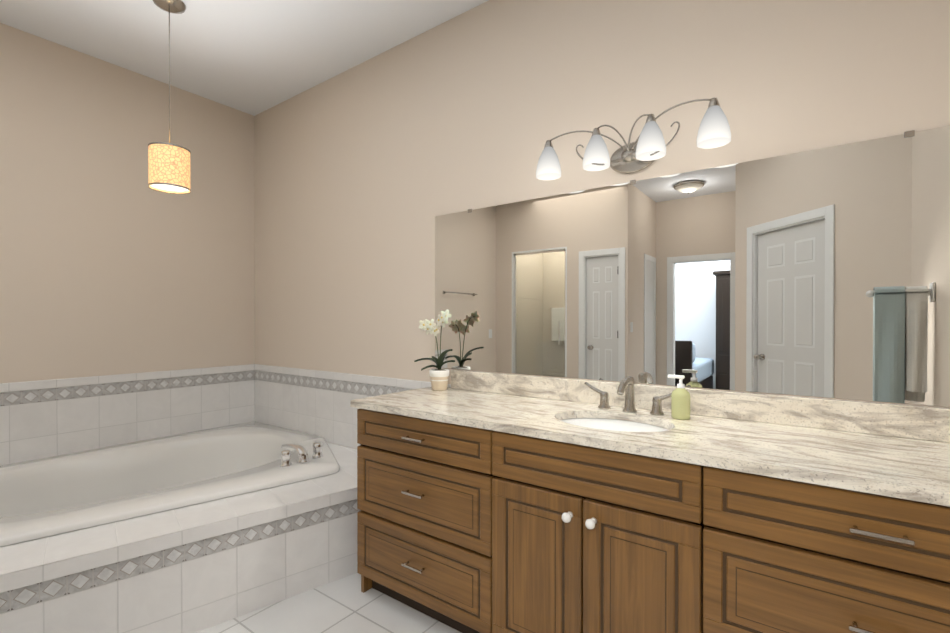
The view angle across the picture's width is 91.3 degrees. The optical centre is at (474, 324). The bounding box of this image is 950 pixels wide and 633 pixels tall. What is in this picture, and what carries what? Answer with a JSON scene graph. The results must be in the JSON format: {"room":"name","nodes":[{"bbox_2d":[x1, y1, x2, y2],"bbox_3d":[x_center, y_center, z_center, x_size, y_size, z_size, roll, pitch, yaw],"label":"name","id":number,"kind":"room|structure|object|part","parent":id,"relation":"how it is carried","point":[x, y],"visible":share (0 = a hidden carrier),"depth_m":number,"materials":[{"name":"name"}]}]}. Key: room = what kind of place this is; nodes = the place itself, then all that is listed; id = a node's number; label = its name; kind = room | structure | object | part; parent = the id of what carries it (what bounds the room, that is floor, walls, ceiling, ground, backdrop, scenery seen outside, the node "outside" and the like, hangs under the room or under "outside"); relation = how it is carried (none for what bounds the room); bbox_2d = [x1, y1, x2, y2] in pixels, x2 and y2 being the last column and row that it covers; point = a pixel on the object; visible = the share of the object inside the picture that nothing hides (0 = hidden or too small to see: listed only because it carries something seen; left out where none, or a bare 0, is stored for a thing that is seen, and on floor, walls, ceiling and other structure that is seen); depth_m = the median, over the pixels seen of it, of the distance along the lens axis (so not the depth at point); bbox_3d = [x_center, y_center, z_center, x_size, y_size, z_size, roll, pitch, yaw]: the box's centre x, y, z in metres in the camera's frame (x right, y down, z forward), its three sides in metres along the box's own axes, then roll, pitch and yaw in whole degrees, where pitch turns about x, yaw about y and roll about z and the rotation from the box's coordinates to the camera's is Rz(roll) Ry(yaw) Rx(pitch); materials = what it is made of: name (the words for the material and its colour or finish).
{"room":"bathroom","nodes":[
{"label":"bathroom","id":0,"kind":"room"},
{"bbox_2d":[0,23,254,382],"bbox_3d":[-2.861,-0.207,2.290,0.100,2.890,3.600,0,0,36],"label":"wall","id":1,"kind":"structure","parent":0,"point":[112,262],"depth_m":2.96,"materials":[{"name":"beige paint"}]},
{"bbox_2d":[0,364,254,465],"bbox_3d":[-2.470,0.564,2.739,0.010,0.479,2.420,0,0,36],"label":"wall tile","id":2,"kind":"structure","parent":1,"relation":"attached to","point":[40,419],"depth_m":2.97,"materials":[{"name":"white tile"}]},
{"bbox_2d":[0,0,488,115],"bbox_3d":[-2.063,-1.685,-0.528,4.900,0.100,7.600,0,0,36],"label":"ceiling","id":3,"kind":"structure","parent":0,"point":[253,57],"depth_m":2.66,"materials":[{"name":"white paint"}]},
{"bbox_2d":[148,0,190,193],"bbox_3d":[-1.572,-1.173,2.390,0.185,0.958,0.185,0,0,36],"label":"pendant light","id":4,"kind":"object","parent":3,"relation":"hanging from","point":[175,6],"depth_m":2.34,"materials":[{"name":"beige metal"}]},
{"bbox_3d":[-1.572,-0.798,2.392,0.181,0.200,0.181,0,0,36],"label":"pendant light shade","id":5,"kind":"part","parent":4,"relation":"part of","materials":[{"name":"beige fabric"}]},
{"bbox_2d":[196,573,460,632],"bbox_3d":[-2.063,1.305,-0.510,4.900,0.100,7.600,0,0,36],"label":"floor","id":6,"kind":"structure","parent":0,"point":[344,605],"depth_m":1.97,"materials":[{"name":"tile"}]},
{"bbox_2d":[0,442,360,632],"bbox_3d":[-1.847,1.022,2.439,2.681,0.430,1.836,0,0,-40],"label":"tub surround","id":7,"kind":"object","parent":6,"relation":"on","point":[195,568],"visible":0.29,"depth_m":1.87,"materials":[{"name":"tile"}]},
{"bbox_2d":[0,421,339,546],"bbox_3d":[-1.686,0.982,2.516,1.518,0.416,1.838,0,0,36],"label":"bathtub","id":8,"kind":"object","parent":7,"relation":"in","point":[49,496],"visible":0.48,"depth_m":2.65,"materials":[{"name":"white ceramic"}]},
{"bbox_2d":[280,442,322,467],"bbox_3d":[-1.035,0.730,2.660,0.241,0.085,0.260,0,0,36],"label":"tub faucet","id":9,"kind":"object","parent":8,"relation":"on","point":[301,452],"visible":0.98,"depth_m":2.60,"materials":[{"name":"silver metal"}]},
{"bbox_2d":[357,408,949,632],"bbox_3d":[0.495,0.812,1.698,2.182,0.859,0.609,0,0,36],"label":"bathroom vanity","id":10,"kind":"object","parent":6,"relation":"on","point":[464,529],"visible":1,"depth_m":1.41,"materials":[{"name":"brown wood"}]},
{"bbox_2d":[351,370,949,506],"bbox_3d":[0.494,0.316,1.712,2.208,0.130,0.583,0,0,36],"label":"countertop","id":11,"kind":"structure","parent":10,"relation":"on","point":[895,450],"depth_m":1.51,"materials":[{"name":"stone"}]},
{"bbox_2d":[414,310,454,390],"bbox_3d":[-0.206,0.135,2.440,0.269,0.421,0.139,0,0,36],"label":"orchid","id":12,"kind":"object","parent":11,"relation":"on","point":[439,376],"visible":1,"depth_m":2.42,"materials":[{"name":"white plant"}]},
{"bbox_2d":[560,418,667,431],"bbox_3d":[0.500,0.465,1.700,0.473,0.165,0.363,0,0,36],"label":"sink","id":13,"kind":"object","parent":11,"relation":"in","point":[614,424],"visible":0.23,"depth_m":1.86,"materials":[{"name":"white ceramic"}]},
{"bbox_2d":[584,376,671,415],"bbox_3d":[0.593,0.280,1.825,0.386,0.140,0.152,0,0,36],"label":"faucet","id":14,"kind":"object","parent":11,"relation":"on","point":[626,384],"visible":0.96,"depth_m":1.85,"materials":[{"name":"silver metal"}]},
{"bbox_2d":[668,374,689,419],"bbox_3d":[0.759,0.270,1.727,0.078,0.160,0.048,0,0,36],"label":"soap dispenser","id":15,"kind":"object","parent":11,"relation":"on","point":[680,402],"visible":1,"depth_m":1.71,"materials":[{"name":"green"}]},
{"bbox_2d":[254,0,949,448],"bbox_3d":[-0.071,-0.209,2.545,4.310,2.890,0.100,0,0,36],"label":"wall","id":16,"kind":"structure","parent":0,"point":[368,170],"depth_m":2.31,"materials":[{"name":"beige paint"}]},
{"bbox_2d":[255,364,450,448],"bbox_3d":[-0.943,0.562,3.117,2.032,0.479,0.010,0,0,36],"label":"wall tiles","id":17,"kind":"structure","parent":16,"relation":"attached to","point":[314,402],"depth_m":3.22,"materials":[{"name":"white tile"}]},
{"bbox_2d":[536,98,730,179],"bbox_3d":[0.606,-0.723,1.867,0.758,0.185,0.190,0,0,36],"label":"sconce","id":18,"kind":"object","parent":16,"relation":"attached to","point":[623,159],"depth_m":1.85,"materials":[{"name":"white glass"}]},
{"bbox_3d":[0.583,-0.706,1.834,0.758,0.128,0.110,0,0,36],"label":"vanity light fixture shade","id":19,"kind":"part","parent":18,"relation":"part of","materials":[{"name":"white glass"}]},
{"bbox_2d":[435,126,949,406],"bbox_3d":[0.667,-0.178,1.939,2.197,0.846,0.008,0,0,36],"label":"mirror","id":20,"kind":"object","parent":16,"relation":"attached to","point":[823,272],"visible":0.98,"depth_m":1.73,"materials":[{"name":"clear glass"}]}
]}

